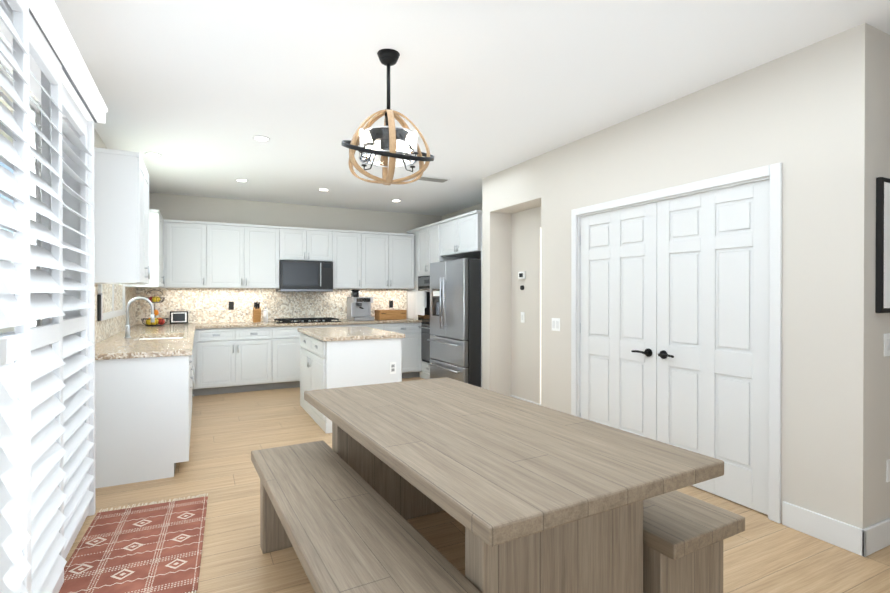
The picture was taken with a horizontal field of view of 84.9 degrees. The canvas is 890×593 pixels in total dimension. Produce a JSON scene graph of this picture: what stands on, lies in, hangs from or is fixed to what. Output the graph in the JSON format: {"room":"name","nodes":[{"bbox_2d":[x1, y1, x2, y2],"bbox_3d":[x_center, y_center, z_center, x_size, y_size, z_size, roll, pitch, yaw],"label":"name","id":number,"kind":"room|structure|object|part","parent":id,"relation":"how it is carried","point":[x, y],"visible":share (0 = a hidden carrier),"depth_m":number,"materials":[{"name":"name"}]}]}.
{"room":"kitchen","nodes":[
{"label":"kitchen","id":0,"kind":"room"},
{"bbox_2d":[0,55,106,148],"bbox_3d":[-2.151,-0.034,2.417,0.120,2.700,9.340,0,0,-27],"label":"wall","id":1,"kind":"structure","parent":0,"point":[98,142],"depth_m":4.10,"materials":[{"name":"beige paint"}]},
{"bbox_2d":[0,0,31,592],"bbox_3d":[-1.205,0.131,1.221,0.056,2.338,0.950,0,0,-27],"label":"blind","id":2,"kind":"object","parent":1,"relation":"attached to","point":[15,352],"depth_m":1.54,"materials":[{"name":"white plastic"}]},
{"bbox_2d":[0,57,41,332],"bbox_3d":[-1.327,0.124,0.807,0.040,2.400,4.440,0,0,-27],"label":"window","id":3,"kind":"structure","parent":1,"relation":"in","point":[34,115],"depth_m":2.68,"materials":[{"name":"white"}]},
{"bbox_2d":[0,0,107,592],"bbox_3d":[-1.169,0.094,0.917,0.279,2.460,4.495,0,0,-27],"label":"blinds","id":4,"kind":"object","parent":1,"relation":"attached to","point":[47,442],"visible":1,"depth_m":1.98,"materials":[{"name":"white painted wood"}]},
{"bbox_2d":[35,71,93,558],"bbox_3d":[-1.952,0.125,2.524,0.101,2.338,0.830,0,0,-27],"label":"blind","id":5,"kind":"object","parent":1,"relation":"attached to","point":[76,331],"depth_m":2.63,"materials":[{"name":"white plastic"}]},
{"bbox_2d":[149,192,441,322],"bbox_3d":[-2.129,-0.061,7.592,4.820,2.700,0.120,0,0,-27],"label":"wall","id":6,"kind":"structure","parent":0,"point":[189,208],"depth_m":7.35,"materials":[{"name":"beige paint"}]},
{"bbox_2d":[229,301,233,309],"bbox_3d":[-3.087,0.132,7.028,0.070,0.120,0.006,0,0,-27],"label":"outlet","id":7,"kind":"object","parent":6,"relation":"attached to","point":[231,304],"depth_m":7.03,"materials":[{"name":"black plastic"}]},
{"bbox_2d":[389,300,392,307],"bbox_3d":[-0.900,0.126,8.131,0.070,0.120,0.006,0,0,-27],"label":"outlet","id":8,"kind":"object","parent":6,"relation":"attached to","point":[390,301],"depth_m":8.13,"materials":[{"name":"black plastic"}]},
{"bbox_2d":[442,203,481,259],"bbox_3d":[0.604,-0.060,7.391,0.120,2.700,2.700,0,0,-27],"label":"wall","id":9,"kind":"structure","parent":0,"point":[465,210],"depth_m":7.86,"materials":[{"name":"beige paint"}]},
{"bbox_2d":[54,0,889,215],"bbox_3d":[0.251,-1.440,3.622,7.100,0.100,9.500,0,0,-27],"label":"ceiling","id":10,"kind":"structure","parent":0,"point":[197,95],"depth_m":3.04,"materials":[{"name":"white paint"}]},
{"bbox_2d":[235,179,247,181],"bbox_3d":[-2.445,-1.397,5.857,0.149,0.008,0.149,0,0,-36],"label":"recessed light","id":11,"kind":"object","parent":10,"relation":"in","point":[240,180],"depth_m":5.85,"materials":[{"name":"white"}]},
{"bbox_2d":[252,135,269,140],"bbox_3d":[-1.616,-1.389,4.282,0.149,0.008,0.149,0,0,-33],"label":"recessed light","id":12,"kind":"object","parent":10,"relation":"in","point":[256,137],"depth_m":4.27,"materials":[{"name":"white"}]},
{"bbox_2d":[341,49,433,184],"bbox_3d":[-0.323,-1.018,2.785,0.529,0.734,0.499,0,0,-27],"label":"chandelier","id":13,"kind":"object","parent":10,"relation":"hanging from","point":[389,146],"visible":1,"depth_m":2.69,"materials":[{"name":"brown wood"}]},
{"bbox_2d":[418,175,449,182],"bbox_3d":[-0.146,-1.393,5.785,0.380,0.016,0.180,0,0,-27],"label":"ceiling vent","id":14,"kind":"object","parent":10,"relation":"in","point":[433,179],"visible":0.77,"depth_m":5.76,"materials":[{"name":"white metal"}]},
{"bbox_2d":[65,377,889,592],"bbox_3d":[0.251,1.360,3.636,7.100,0.100,9.500,0,0,-27],"label":"floor","id":15,"kind":"structure","parent":0,"point":[762,552],"depth_m":2.76,"materials":[{"name":"brown wood"}]},
{"bbox_2d":[59,493,207,592],"bbox_3d":[-1.601,1.311,2.556,0.600,0.009,1.230,0,0,-24],"label":"rug","id":16,"kind":"object","parent":15,"relation":"on","point":[153,548],"visible":1,"depth_m":2.49,"materials":[{"name":"red fabric"}]},
{"bbox_2d":[94,147,481,488],"bbox_3d":[-1.276,0.101,5.899,4.576,2.395,3.668,0,0,-27],"label":"kitchen cabinets","id":17,"kind":"object","parent":15,"relation":"on","point":[151,382],"visible":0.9,"depth_m":6.50,"materials":[{"name":"white wood"}]},
{"bbox_2d":[124,297,154,337],"bbox_3d":[-2.848,0.194,4.530,0.244,0.382,0.117,0,0,-27],"label":"faucet","id":18,"kind":"object","parent":17,"relation":"on","point":[127,327],"depth_m":4.52,"materials":[{"name":"silver metal"}]},
{"bbox_2d":[141,290,168,325],"bbox_3d":[-3.725,0.142,6.250,0.308,0.461,0.308,0,0,-27],"label":"fruit basket","id":19,"kind":"object","parent":17,"relation":"on","point":[159,321],"visible":0.81,"depth_m":6.21,"materials":[{"name":"food"}]},
{"bbox_2d":[170,311,187,323],"bbox_3d":[-3.648,0.287,6.675,0.220,0.168,0.046,0,0,-27],"label":"framed picture","id":20,"kind":"object","parent":17,"relation":"on","point":[178,317],"visible":0.98,"depth_m":6.67,"materials":[{"name":"black"}]},
{"bbox_2d":[253,301,260,322],"bbox_3d":[-2.679,0.219,6.931,0.100,0.301,0.173,0,0,-27],"label":"knife block","id":21,"kind":"object","parent":17,"relation":"on","point":[257,313],"visible":1,"depth_m":6.89,"materials":[{"name":"brown wood"}]},
{"bbox_2d":[263,306,267,321],"bbox_3d":[-2.599,0.256,7.060,0.063,0.230,0.072,0,0,-27],"label":"soap bottle","id":22,"kind":"object","parent":17,"relation":"on","point":[265,315],"visible":1,"depth_m":7.04,"materials":[{"name":"white plastic"}]},
{"bbox_2d":[276,260,332,291],"bbox_3d":[-2.097,-0.299,7.284,0.754,0.450,0.450,0,0,-27],"label":"microwave","id":23,"kind":"object","parent":17,"relation":"in","point":[292,275],"depth_m":7.10,"materials":[{"name":"silver metal"}]},
{"bbox_2d":[272,317,340,322],"bbox_3d":[-2.043,0.349,7.180,0.900,0.044,0.520,0,0,-27],"label":"cooktop","id":24,"kind":"object","parent":17,"relation":"in","point":[326,319],"depth_m":7.02,"materials":[{"name":"black metal"}]},
{"bbox_2d":[347,290,373,320],"bbox_3d":[-1.310,0.132,7.591,0.320,0.472,0.461,0,0,-27],"label":"espresso machine","id":25,"kind":"object","parent":17,"relation":"on","point":[358,308],"visible":1,"depth_m":7.54,"materials":[{"name":"silver metal"}]},
{"bbox_2d":[375,310,406,319],"bbox_3d":[-0.871,0.292,7.842,0.450,0.150,0.289,0,0,-27],"label":"bread box","id":26,"kind":"object","parent":17,"relation":"on","point":[389,314],"visible":1,"depth_m":7.74,"materials":[{"name":"brown wood"}]},
{"bbox_2d":[416,290,426,314],"bbox_3d":[-0.376,0.098,7.588,0.038,0.382,0.338,0,0,-27],"label":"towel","id":27,"kind":"object","parent":17,"relation":"hanging from","point":[421,295],"depth_m":7.52,"materials":[{"name":"white fabric"}]},
{"bbox_2d":[418,276,431,362],"bbox_3d":[-0.286,0.350,7.487,0.084,1.340,0.750,0,0,-27],"label":"wall oven","id":28,"kind":"object","parent":17,"relation":"in","point":[423,281],"depth_m":7.55,"materials":[{"name":"silver"}]},
{"bbox_2d":[297,330,401,432],"bbox_3d":[-1.102,0.861,5.383,0.819,0.880,1.338,0,0,-27],"label":"kitchen island","id":29,"kind":"object","parent":15,"relation":"on","point":[334,357],"depth_m":4.83,"materials":[{"name":"painted wood"},{"name":"granite"},{"name":"white plastic"}]},
{"bbox_2d":[297,326,404,341],"bbox_3d":[-1.086,0.401,5.393,0.831,0.040,1.380,0,0,-27],"label":"island countertop","id":30,"kind":"structure","parent":29,"relation":"on","point":[353,333],"depth_m":5.03,"materials":[{"name":"beige stone"}]},
{"bbox_2d":[251,440,480,592],"bbox_3d":[-0.468,1.083,2.018,0.400,0.470,1.720,0,0,-29],"label":"bench","id":31,"kind":"object","parent":15,"relation":"on","point":[333,519],"visible":1,"depth_m":1.80,"materials":[{"name":"brown wood"}]},
{"bbox_2d":[427,258,480,386],"bbox_3d":[0.339,0.396,6.770,0.876,1.765,1.025,0,0,-27],"label":"fridge","id":32,"kind":"object","parent":15,"relation":"on","point":[455,320],"visible":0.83,"depth_m":6.32,"materials":[{"name":"silver metal"}]},
{"bbox_2d":[304,377,723,592],"bbox_3d":[0.063,0.937,2.263,0.970,0.760,1.920,0,0,-29],"label":"dining table","id":33,"kind":"object","parent":15,"relation":"on","point":[532,497],"visible":0.92,"depth_m":1.67,"materials":[{"name":"brown wood"}]},
{"bbox_2d":[643,490,744,592],"bbox_3d":[0.550,1.081,2.520,0.430,0.470,1.720,0,0,-29],"label":"bench","id":34,"kind":"object","parent":15,"relation":"on","point":[685,536],"visible":0.38,"depth_m":1.82,"materials":[{"name":"brown wood"}]},
{"bbox_2d":[511,206,540,403],"bbox_3d":[1.030,-0.049,5.371,0.060,2.700,1.150,0,0,-27],"label":"wall","id":35,"kind":"structure","parent":0,"point":[525,336],"depth_m":5.52,"materials":[{"name":"beige paint"}]},
{"bbox_2d":[518,271,525,289],"bbox_3d":[0.880,-0.180,5.570,0.027,0.212,0.120,0,0,-27],"label":"thermostat","id":36,"kind":"object","parent":35,"relation":"attached to","point":[521,275],"depth_m":5.55,"materials":[{"name":"white plastic"}]},
{"bbox_2d":[521,312,524,322],"bbox_3d":[0.888,0.239,5.575,0.009,0.120,0.070,0,0,-27],"label":"light switch","id":37,"kind":"object","parent":35,"relation":"attached to","point":[522,313],"depth_m":5.56,"materials":[{"name":"white plastic"}]},
{"bbox_2d":[510,395,540,404],"bbox_3d":[0.996,1.233,5.361,0.015,0.135,0.950,0,0,-27],"label":"baseboard","id":38,"kind":"structure","parent":35,"relation":"attached to","point":[517,397],"depth_m":5.53,"materials":[{"name":"white"}]},
{"bbox_2d":[540,227,540,403],"bbox_3d":[1.121,0.277,5.122,0.002,2.050,0.380,0,0,-27],"label":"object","id":39,"kind":"object","parent":35,"relation":"in","point":[540,315],"visible":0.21,"depth_m":5.29,"materials":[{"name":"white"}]},
{"bbox_2d":[482,34,836,522],"bbox_3d":[1.391,-0.043,4.254,0.300,2.700,3.610,0,0,-27],"label":"wall","id":40,"kind":"structure","parent":0,"point":[783,110],"depth_m":3.03,"materials":[{"name":"beige paint"}]},
{"bbox_2d":[552,318,559,330],"bbox_3d":[1.045,0.265,4.597,0.009,0.120,0.120,0,0,-27],"label":"light switch","id":41,"kind":"object","parent":40,"relation":"attached to","point":[555,321],"depth_m":4.59,"materials":[{"name":"white plastic"}]},
{"bbox_2d":[580,202,656,439],"bbox_3d":[1.377,0.297,3.975,0.094,2.010,0.812,0,0,-27],"label":"closet door","id":42,"kind":"structure","parent":40,"relation":"in","point":[618,352],"depth_m":3.93,"materials":[{"name":"white wood"}]},
{"bbox_2d":[571,163,781,522],"bbox_3d":[1.597,0.266,3.629,0.138,2.087,1.769,0,0,-27],"label":"door frame","id":43,"kind":"structure","parent":40,"relation":"attached to","point":[773,172],"depth_m":2.86,"materials":[{"name":"white wood"}]},
{"bbox_2d":[657,179,768,514],"bbox_3d":[1.744,0.301,3.247,0.094,2.010,0.812,0,0,-27],"label":"closet door","id":44,"kind":"structure","parent":40,"relation":"in","point":[712,315],"depth_m":3.19,"materials":[{"name":"white wood"}]},
{"bbox_2d":[782,501,857,553],"bbox_3d":[2.030,1.247,2.644,0.015,0.135,0.361,0,0,-27],"label":"baseboard","id":45,"kind":"structure","parent":40,"relation":"attached to","point":[843,535],"depth_m":2.63,"materials":[{"name":"white wood"}]},
{"bbox_2d":[835,23,889,528],"bbox_3d":[3.175,-0.037,3.049,2.400,2.700,0.149,0,0,-27],"label":"wall","id":46,"kind":"structure","parent":0,"point":[862,493],"depth_m":2.52,"materials":[{"name":"beige paint"}]},
{"bbox_2d":[858,518,889,556],"bbox_3d":[3.139,1.246,2.977,2.296,0.135,0.015,0,0,-27],"label":"baseboard","id":47,"kind":"structure","parent":46,"relation":"attached to","point":[867,541],"depth_m":2.50,"materials":[{"name":"white wood"}]},
{"bbox_3d":[2.510,-0.265,2.645,0.620,0.700,0.028,0,0,-27],"label":"framed art","id":48,"kind":"part","parent":46,"relation":"part of"},
{"bbox_2d":[884,333,889,355],"bbox_3d":[2.340,0.255,2.573,0.070,0.120,0.009,0,0,-27],"label":"light switch","id":49,"kind":"object","parent":46,"relation":"attached to","point":[886,336],"depth_m":2.56,"materials":[{"name":"white plastic"}]},
{"bbox_2d":[886,459,889,481],"bbox_3d":[2.371,0.926,2.594,0.070,0.120,0.006,0,0,-27],"label":"outlet","id":50,"kind":"object","parent":46,"relation":"attached to","point":[887,461],"depth_m":2.58,"materials":[{"name":"white plastic"}]}
]}

